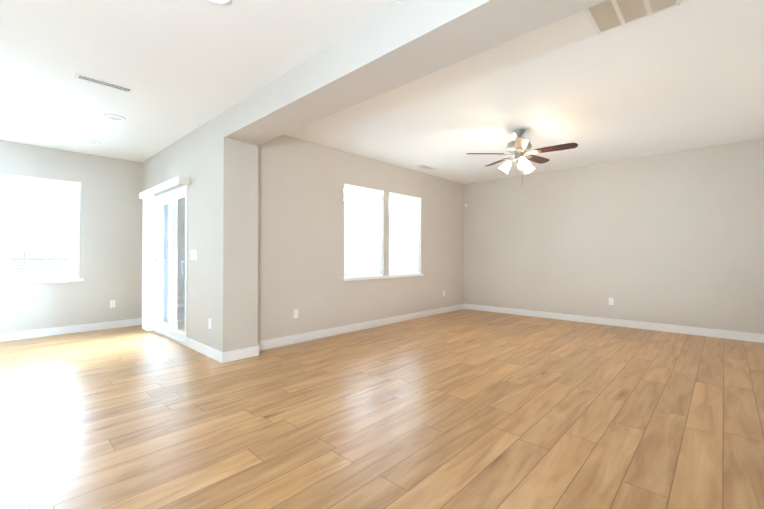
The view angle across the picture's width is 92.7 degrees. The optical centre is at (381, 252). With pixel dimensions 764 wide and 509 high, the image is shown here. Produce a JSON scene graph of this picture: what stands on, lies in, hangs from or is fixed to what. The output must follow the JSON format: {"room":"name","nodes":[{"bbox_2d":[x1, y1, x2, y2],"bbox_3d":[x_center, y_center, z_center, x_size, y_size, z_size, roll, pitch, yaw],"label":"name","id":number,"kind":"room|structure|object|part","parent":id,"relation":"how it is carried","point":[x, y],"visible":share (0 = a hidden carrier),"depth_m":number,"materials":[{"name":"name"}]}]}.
{"room":"empty living room","nodes":[
{"label":"empty living room","id":0,"kind":"room"},
{"bbox_2d":[0,140,141,332],"bbox_3d":[-5.760,-0.166,4.452,0.150,2.740,5.120,0,-1,43],"label":"wall","id":1,"kind":"structure","parent":0,"point":[110,233],"depth_m":5.67,"materials":[{"name":"beige paint"}]},
{"bbox_2d":[0,174,80,280],"bbox_3d":[-4.960,-0.336,5.296,0.153,1.465,0.885,0,-1,43],"label":"nook window","id":2,"kind":"structure","parent":1,"relation":"in","point":[75,273],"depth_m":5.29,"materials":[{"name":"white glass"}]},
{"bbox_2d":[0,278,83,284],"bbox_3d":[-5.272,0.412,4.887,0.110,0.042,1.970,0,-1,43],"label":"sill","id":3,"kind":"structure","parent":1,"relation":"attached to","point":[34,281],"depth_m":5.15,"materials":[{"name":"white wood"}]},
{"bbox_2d":[0,318,139,341],"bbox_3d":[-5.689,1.147,4.394,0.018,0.115,4.798,0,-1,43],"label":"baseboard","id":4,"kind":"structure","parent":1,"relation":"attached to","point":[8,336],"depth_m":5.44,"materials":[{"name":"white wood"}]},
{"bbox_2d":[110,300,114,307],"bbox_3d":[-4.327,0.826,5.855,0.008,0.115,0.070,0,-1,43],"label":"electrical outlet","id":5,"kind":"object","parent":1,"relation":"attached to","point":[112,303],"visible":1,"depth_m":5.85,"materials":[{"name":"white plastic"}]},
{"bbox_2d":[142,117,215,348],"bbox_3d":[-2.911,-0.160,5.186,3.000,2.740,0.150,0,-1,43],"label":"wall","id":6,"kind":"structure","parent":0,"point":[192,155],"depth_m":4.46,"materials":[{"name":"beige paint"}]},
{"bbox_2d":[139,177,189,198],"bbox_3d":[-3.142,-0.900,5.206,1.768,0.092,0.145,0,-1,43],"label":"blind valance","id":7,"kind":"object","parent":6,"relation":"attached to","point":[169,184],"visible":0.9,"depth_m":4.88,"materials":[{"name":"white plastic"}]},
{"bbox_2d":[142,195,153,330],"bbox_3d":[-3.602,0.155,5.615,0.326,2.057,0.093,0,-1,43],"label":"vane","id":8,"kind":"object","parent":7,"relation":"hanging from","point":[148,270],"visible":0.88,"depth_m":5.55,"materials":[{"name":"white plastic"}]},
{"bbox_2d":[153,185,187,345],"bbox_3d":[-3.043,0.171,5.262,1.520,2.083,0.154,0,-1,43],"label":"door frame","id":9,"kind":"structure","parent":6,"relation":"attached to","point":[170,264],"depth_m":5.21,"materials":[{"name":"white plastic"}]},
{"bbox_2d":[191,250,195,259],"bbox_3d":[-2.360,0.030,4.551,0.163,0.115,0.019,0,-1,43],"label":"switch plate","id":10,"kind":"object","parent":6,"relation":"attached to","point":[193,254],"visible":1,"depth_m":4.55,"materials":[{"name":"white plastic"}]},
{"bbox_2d":[186,337,223,362],"bbox_3d":[-2.114,1.146,4.317,1.077,0.115,0.018,0,-1,43],"label":"baseboard","id":11,"kind":"structure","parent":6,"relation":"attached to","point":[217,355],"depth_m":4.25,"materials":[{"name":"white wood"}]},
{"bbox_2d":[208,319,210,328],"bbox_3d":[-1.988,0.823,4.203,0.070,0.115,0.008,0,-1,43],"label":"electrical outlet","id":12,"kind":"object","parent":6,"relation":"attached to","point":[209,323],"visible":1,"depth_m":4.20,"materials":[{"name":"white plastic"}]},
{"bbox_2d":[258,135,463,340],"bbox_3d":[0.013,-0.151,6.219,0.150,2.740,5.360,0,-1,43],"label":"wall","id":13,"kind":"structure","parent":0,"point":[301,183],"depth_m":5.30,"materials":[{"name":"beige paint"}]},
{"bbox_2d":[294,309,297,317],"bbox_3d":[-1.148,0.818,4.859,0.008,0.115,0.070,0,-1,43],"label":"electrical outlet","id":14,"kind":"object","parent":13,"relation":"attached to","point":[296,313],"visible":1,"depth_m":4.86,"materials":[{"name":"white plastic"}]},
{"bbox_2d":[258,304,463,349],"bbox_3d":[0.112,1.163,6.191,0.018,0.119,4.959,0,-1,43],"label":"baseboard","id":15,"kind":"structure","parent":13,"relation":"attached to","point":[287,340],"depth_m":5.53,"materials":[{"name":"white wood"}]},
{"bbox_2d":[344,184,383,277],"bbox_3d":[-0.321,-0.322,5.855,0.153,1.425,0.870,0,-1,43],"label":"living room window","id":16,"kind":"structure","parent":13,"relation":"in","point":[367,203],"depth_m":5.94,"materials":[{"name":"white glass"}]},
{"bbox_2d":[342,274,423,280],"bbox_3d":[0.070,0.413,6.195,0.110,0.042,1.980,0,-1,43],"label":"sill","id":17,"kind":"structure","parent":13,"relation":"attached to","point":[375,277],"depth_m":6.00,"materials":[{"name":"white wood"}]},
{"bbox_2d":[389,192,420,274],"bbox_3d":[0.381,-0.316,6.603,0.153,1.425,0.900,0,-1,43],"label":"living room window","id":18,"kind":"structure","parent":13,"relation":"in","point":[403,233],"depth_m":6.64,"materials":[{"name":"white plastic"}]},
{"bbox_2d":[0,309,763,508],"bbox_3d":[-1.115,1.249,3.756,7.860,0.100,10.480,0,-1,43],"label":"floor","id":19,"kind":"structure","parent":0,"point":[467,409],"depth_m":2.58,"materials":[{"name":"brown wood"}]},
{"bbox_2d":[216,137,257,351],"bbox_3d":[-1.661,-0.028,4.186,0.190,2.460,0.405,0,-1,43],"label":"pilaster","id":20,"kind":"object","parent":19,"relation":"on","point":[236,245],"visible":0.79,"depth_m":4.09,"materials":[{"name":"beige paint"}]},
{"bbox_2d":[224,344,263,362],"bbox_3d":[-1.579,1.144,4.116,0.021,0.115,0.417,0,-1,43],"label":"baseboard","id":21,"kind":"structure","parent":19,"relation":"on","point":[225,357],"depth_m":4.12,"materials":[{"name":"white wood"}]},
{"bbox_2d":[0,0,763,183],"bbox_3d":[-1.115,-1.621,3.779,7.860,0.160,10.480,0,-1,43],"label":"ceiling","id":22,"kind":"structure","parent":0,"point":[686,75],"depth_m":3.33,"materials":[{"name":"white paint"}]},
{"bbox_2d":[82,139,99,144],"bbox_3d":[-4.013,-1.521,5.031,0.201,0.019,0.201,0,-1,43],"label":"recessed light","id":23,"kind":"object","parent":22,"relation":"in","point":[92,142],"visible":1,"depth_m":5.02,"materials":[{"name":"white plastic"}]},
{"bbox_2d":[75,73,133,92],"bbox_3d":[-2.526,-1.541,3.328,0.115,0.007,0.420,0,-1,43],"label":"ceiling vent","id":24,"kind":"object","parent":22,"relation":"in","point":[102,83],"visible":1,"depth_m":3.32,"materials":[{"name":"white metal"}]},
{"bbox_2d":[104,114,124,120],"bbox_3d":[-3.037,-1.528,4.142,0.201,0.019,0.201,0,-1,43],"label":"recessed light","id":25,"kind":"object","parent":22,"relation":"in","point":[113,117],"visible":1,"depth_m":4.12,"materials":[{"name":"white plastic"}]},
{"bbox_2d":[208,0,230,3],"bbox_3d":[-0.994,-1.544,2.169,0.201,0.019,0.201,0,-1,43],"label":"recessed light","id":26,"kind":"object","parent":22,"relation":"in","point":[220,1],"visible":0.96,"depth_m":2.23,"materials":[{"name":"white"}]},
{"bbox_2d":[216,0,606,144],"bbox_3d":[-0.068,-1.410,2.702,4.560,0.280,0.405,0,-1,43],"label":"soffit","id":27,"kind":"structure","parent":22,"relation":"attached to","point":[401,43],"depth_m":2.46,"materials":[{"name":"beige paint"}]},
{"bbox_2d":[419,165,435,169],"bbox_3d":[0.806,-1.516,6.487,0.120,0.007,0.400,0,-1,43],"label":"ceiling vent","id":28,"kind":"object","parent":22,"relation":"in","point":[428,167],"visible":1,"depth_m":6.48,"materials":[{"name":"white metal"}]},
{"bbox_2d":[466,129,577,173],"bbox_3d":[1.764,-1.174,4.591,1.252,0.720,1.257,0,-1,43],"label":"fan","id":29,"kind":"object","parent":22,"relation":"hanging from","point":[518,147],"depth_m":4.52,"materials":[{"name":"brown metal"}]},
{"bbox_3d":[1.713,-1.089,4.624,0.437,0.163,0.451,0,-1,43],"label":"fan shade","id":30,"kind":"part","parent":29,"relation":"part of","materials":[{"name":"white glass"}]},
{"bbox_2d":[584,0,680,34],"bbox_3d":[1.517,-1.548,2.234,0.457,0.010,0.530,0,-1,43],"label":"ceiling vent","id":31,"kind":"object","parent":22,"relation":"in","point":[606,16],"visible":0.92,"depth_m":2.34,"materials":[{"name":"white metal"}]},
{"bbox_2d":[464,139,763,333],"bbox_3d":[3.568,-0.149,6.455,4.710,2.740,0.150,0,-1,43],"label":"wall","id":32,"kind":"structure","parent":0,"point":[674,238],"depth_m":5.90,"materials":[{"name":"beige paint"}]},
{"bbox_2d":[609,298,613,304],"bbox_3d":[3.831,0.818,6.093,0.070,0.115,0.008,0,-1,43],"label":"electrical outlet","id":33,"kind":"object","parent":32,"relation":"attached to","point":[611,301],"visible":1,"depth_m":6.09,"materials":[{"name":"white plastic"}]},
{"bbox_2d":[464,304,759,341],"bbox_3d":[3.460,1.163,6.434,4.500,0.115,0.022,0,-1,43],"label":"baseboard","id":34,"kind":"structure","parent":32,"relation":"attached to","point":[736,335],"depth_m":5.89,"materials":[{"name":"white wood"}]},
{"bbox_2d":[763,137,763,211],"bbox_3d":[1.644,-0.193,1.075,0.150,2.740,10.330,0,-1,43],"label":"wall","id":35,"kind":"structure","parent":0,"point":[763,174],"depth_m":4.86,"materials":[{"name":"beige paint"}]},
{"bbox_2d":[760,334,763,342],"bbox_3d":[1.634,1.121,1.173,0.022,0.115,10.184,0,-1,43],"label":"baseboard","id":36,"kind":"structure","parent":35,"relation":"attached to","point":[761,335],"depth_m":4.89,"materials":[{"name":"white wood"}]}
]}

